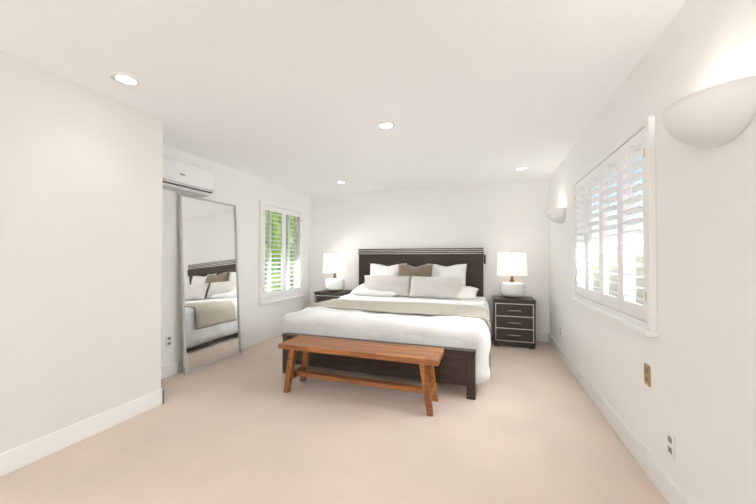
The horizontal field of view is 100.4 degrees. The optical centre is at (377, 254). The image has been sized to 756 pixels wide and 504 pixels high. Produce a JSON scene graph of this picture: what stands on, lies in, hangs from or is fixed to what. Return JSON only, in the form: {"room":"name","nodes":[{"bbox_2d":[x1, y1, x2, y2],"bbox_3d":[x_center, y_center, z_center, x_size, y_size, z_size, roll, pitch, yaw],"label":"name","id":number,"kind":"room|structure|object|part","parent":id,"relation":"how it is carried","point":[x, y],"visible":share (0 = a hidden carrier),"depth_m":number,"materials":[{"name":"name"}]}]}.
{"room":"bedroom","nodes":[
{"label":"bedroom","id":0,"kind":"room"},
{"bbox_2d":[0,51,162,452],"bbox_3d":[-2.041,0.055,2.228,0.035,2.440,1.028,0,-1,19],"label":"wall","id":1,"kind":"structure","parent":0,"point":[81,181],"depth_m":2.13,"materials":[{"name":"white paint"}]},
{"bbox_2d":[0,388,163,476],"bbox_3d":[-2.005,1.210,2.240,0.016,0.130,0.984,0,-1,19],"label":"baseboard","id":2,"kind":"structure","parent":1,"relation":"attached to","point":[32,451],"depth_m":2.11,"materials":[{"name":"white wood"}]},
{"bbox_2d":[161,144,309,365],"bbox_3d":[-1.893,0.084,4.476,0.120,2.440,3.320,0,-1,19],"label":"wall","id":3,"kind":"structure","parent":0,"point":[244,193],"depth_m":4.35,"materials":[{"name":"white paint"}]},
{"bbox_2d":[166,335,171,346],"bbox_3d":[-2.214,0.919,3.338,0.007,0.118,0.072,0,-1,19],"label":"outlet","id":4,"kind":"object","parent":3,"relation":"attached to","point":[168,340],"visible":1,"depth_m":3.33,"materials":[{"name":"white plastic"}]},
{"bbox_2d":[163,155,214,196],"bbox_3d":[-2.125,-0.827,3.306,0.208,0.309,0.865,0,-1,19],"label":"mini-split air conditioner","id":5,"kind":"object","parent":3,"relation":"attached to","point":[181,176],"visible":0.65,"depth_m":3.35,"materials":[{"name":"white plastic"}]},
{"bbox_2d":[161,326,282,378],"bbox_3d":[-1.832,1.238,4.429,0.016,0.130,3.300,0,-1,19],"label":"baseboard","id":6,"kind":"structure","parent":3,"relation":"attached to","point":[167,370],"depth_m":4.40,"materials":[{"name":"white wood"}]},
{"bbox_2d":[258,200,304,304],"bbox_3d":[-1.581,-0.023,5.195,0.149,1.548,1.170,0,-1,19],"label":"window","id":7,"kind":"structure","parent":3,"relation":"in","point":[261,301],"depth_m":4.80,"materials":[{"name":"white"}]},
{"bbox_2d":[263,204,301,298],"bbox_3d":[-1.553,-0.037,5.185,0.080,1.414,1.044,0,-1,19],"label":"window shutters","id":8,"kind":"object","parent":7,"relation":"attached to","point":[283,254],"visible":0.92,"depth_m":5.14,"materials":[{"name":"white wood"}]},
{"bbox_2d":[267,211,298,291],"bbox_3d":[-1.639,-0.037,5.215,0.120,1.422,1.042,0,-1,19],"label":"casement","id":9,"kind":"object","parent":7,"relation":"attached to","point":[296,220],"visible":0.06,"depth_m":5.45,"materials":[{"name":"white wood"}]},
{"bbox_2d":[0,335,667,503],"bbox_3d":[-0.523,1.302,2.005,4.310,0.060,7.310,0,-1,19],"label":"floor","id":10,"kind":"structure","parent":0,"point":[527,425],"depth_m":2.08,"materials":[{"name":"carpet"}]},
{"bbox_2d":[178,194,240,374],"bbox_3d":[-1.987,0.320,3.780,0.130,1.949,0.810,0,-1,19],"label":"floor mirror","id":11,"kind":"object","parent":10,"relation":"on","point":[210,306],"visible":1,"depth_m":3.72,"materials":[{"name":"silver glass"}]},
{"bbox_2d":[314,289,352,302],"bbox_3d":[-0.764,0.982,5.532,0.566,0.670,0.496,0,-1,19],"label":"nightstand","id":12,"kind":"object","parent":10,"relation":"on","point":[323,295],"visible":0.23,"depth_m":5.36,"materials":[{"name":"brown wood"}]},
{"bbox_2d":[323,252,346,291],"bbox_3d":[-0.760,0.302,5.553,0.416,0.689,0.416,0,-1,19],"label":"table lamp","id":13,"kind":"object","parent":12,"relation":"on","point":[334,263],"visible":1,"depth_m":5.40,"materials":[{"name":"white ceramic"}]},
{"bbox_2d":[278,335,443,416],"bbox_3d":[-0.173,1.058,2.855,1.480,0.450,0.350,0,-1,19],"label":"bench","id":14,"kind":"object","parent":10,"relation":"on","point":[427,359],"visible":1,"depth_m":2.78,"materials":[{"name":"brown wood"}]},
{"bbox_2d":[282,248,490,399],"bbox_3d":[0.294,0.595,4.202,2.271,1.410,2.351,0,-1,19],"label":"bed","id":15,"kind":"object","parent":10,"relation":"on","point":[429,297],"visible":0.9,"depth_m":3.42,"materials":[{"name":"white fabric"}]},
{"bbox_2d":[282,296,490,383],"bbox_3d":[0.280,0.940,4.163,2.267,0.602,2.164,0,-1,19],"label":"duvet","id":16,"kind":"object","parent":15,"relation":"on","point":[440,322],"depth_m":3.26,"materials":[{"name":"white fabric"}]},
{"bbox_3d":[0.291,0.860,4.205,1.920,0.280,2.170,0,-1,19],"label":"mattress","id":17,"kind":"part","parent":15,"relation":"part of","materials":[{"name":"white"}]},
{"bbox_2d":[300,299,490,369],"bbox_3d":[0.192,0.899,3.902,2.270,0.526,0.853,0,-1,19],"label":"throw","id":18,"kind":"object","parent":15,"relation":"on","point":[480,312],"depth_m":3.70,"materials":[{"name":"beige fabric"}]},
{"bbox_2d":[492,295,535,348],"bbox_3d":[1.968,0.970,4.590,0.556,0.670,0.496,0,-1,19],"label":"nightstand","id":19,"kind":"object","parent":10,"relation":"on","point":[514,321],"visible":1,"depth_m":4.39,"materials":[{"name":"brown wood"}]},
{"bbox_2d":[497,251,527,297],"bbox_3d":[1.963,0.290,4.615,0.416,0.689,0.416,0,-1,19],"label":"table lamp","id":20,"kind":"object","parent":19,"relation":"on","point":[511,264],"visible":1,"depth_m":4.47,"materials":[{"name":"white ceramic"}]},
{"bbox_2d":[0,0,686,195],"bbox_3d":[-1.280,-1.215,2.298,5.910,0.100,7.310,0,-1,19],"label":"ceiling","id":21,"kind":"structure","parent":0,"point":[306,97],"depth_m":2.04,"materials":[{"name":"white paint"}]},
{"bbox_2d":[110,72,141,86],"bbox_3d":[-1.680,-1.163,2.102,0.166,0.008,0.166,0,-1,19],"label":"recessed light","id":22,"kind":"object","parent":21,"relation":"in","point":[125,79],"visible":1,"depth_m":2.10,"materials":[{"name":"white"}]},
{"bbox_2d":[377,121,394,129],"bbox_3d":[0.073,-1.154,2.830,0.166,0.008,0.166,0,-1,19],"label":"recessed light","id":23,"kind":"object","parent":21,"relation":"in","point":[386,125],"visible":0.98,"depth_m":2.83,"materials":[{"name":"white"}]},
{"bbox_2d":[514,167,527,170],"bbox_3d":[1.908,-1.136,4.197,0.166,0.008,0.166,0,-1,19],"label":"recessed light","id":24,"kind":"object","parent":21,"relation":"in","point":[521,168],"visible":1,"depth_m":4.18,"materials":[{"name":"white plastic"}]},
{"bbox_2d":[310,179,549,332],"bbox_3d":[0.648,0.096,5.419,4.310,2.440,0.120,0,-1,19],"label":"wall","id":25,"kind":"structure","parent":0,"point":[493,220],"depth_m":5.19,"materials":[{"name":"white paint"}]},
{"bbox_2d":[491,329,547,341],"bbox_3d":[0.612,1.250,5.345,4.040,0.130,0.016,0,-1,19],"label":"baseboard","id":26,"kind":"structure","parent":25,"relation":"attached to","point":[541,337],"depth_m":4.71,"materials":[{"name":"white wood"}]},
{"bbox_2d":[549,0,755,503],"bbox_3d":[1.438,0.043,1.282,0.120,2.440,7.190,0,-1,19],"label":"wall","id":27,"kind":"structure","parent":0,"point":[697,399],"depth_m":1.45,"materials":[{"name":"white paint"}]},
{"bbox_2d":[545,207,565,222],"bbox_3d":[2.171,-0.464,3.886,0.184,0.170,0.380,0,-1,19],"label":"sconce","id":28,"kind":"object","parent":27,"relation":"attached to","point":[556,215],"visible":1,"depth_m":3.77,"materials":[{"name":"white paint"}]},
{"bbox_2d":[570,115,658,336],"bbox_3d":[1.790,-0.148,2.478,0.137,1.218,1.623,0,-1,19],"label":"window","id":29,"kind":"structure","parent":27,"relation":"in","point":[648,328],"depth_m":1.75,"materials":[{"name":"white wood"}]},
{"bbox_2d":[579,147,641,301],"bbox_3d":[1.843,-0.162,2.460,0.120,1.112,1.515,0,-1,19],"label":"casement","id":30,"kind":"object","parent":29,"relation":"attached to","point":[631,270],"depth_m":2.19,"materials":[{"name":"white glass"}]},
{"bbox_2d":[574,128,646,320],"bbox_3d":[1.768,-0.162,2.486,0.076,1.104,1.517,0,-1,19],"label":"window shutters","id":31,"kind":"object","parent":29,"relation":"attached to","point":[630,151],"visible":0.94,"depth_m":2.22,"materials":[{"name":"white wood"}]},
{"bbox_2d":[548,333,691,503],"bbox_3d":[1.393,1.198,1.346,0.016,0.130,7.070,0,-1,19],"label":"baseboard","id":32,"kind":"structure","parent":27,"relation":"attached to","point":[665,485],"depth_m":2.02,"materials":[{"name":"white wood"}]},
{"bbox_2d":[644,363,650,386],"bbox_3d":[1.562,0.700,1.828,0.007,0.118,0.072,0,-1,19],"label":"switch plate","id":33,"kind":"object","parent":27,"relation":"attached to","point":[647,374],"visible":1,"depth_m":1.82,"materials":[{"name":"brown metal"}]},
{"bbox_2d":[666,430,674,460],"bbox_3d":[1.484,0.967,1.598,0.007,0.118,0.072,0,-1,19],"label":"electrical outlet","id":34,"kind":"object","parent":27,"relation":"attached to","point":[670,444],"visible":1,"depth_m":1.59,"materials":[{"name":"white plastic"}]},
{"bbox_2d":[662,75,755,146],"bbox_3d":[1.262,-0.513,1.249,0.184,0.170,0.380,0,-1,19],"label":"sconce","id":35,"kind":"object","parent":27,"relation":"attached to","point":[721,114],"visible":1,"depth_m":1.15,"materials":[{"name":"white paint"}]},
{"label":"outside","id":36,"kind":"structure","parent":0,"visible":0},
{"bbox_2d":[265,210,293,292],"bbox_3d":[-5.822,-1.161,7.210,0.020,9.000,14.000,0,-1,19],"label":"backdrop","id":37,"kind":"structure","parent":36,"point":[278,247],"depth_m":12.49,"materials":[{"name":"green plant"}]}
]}

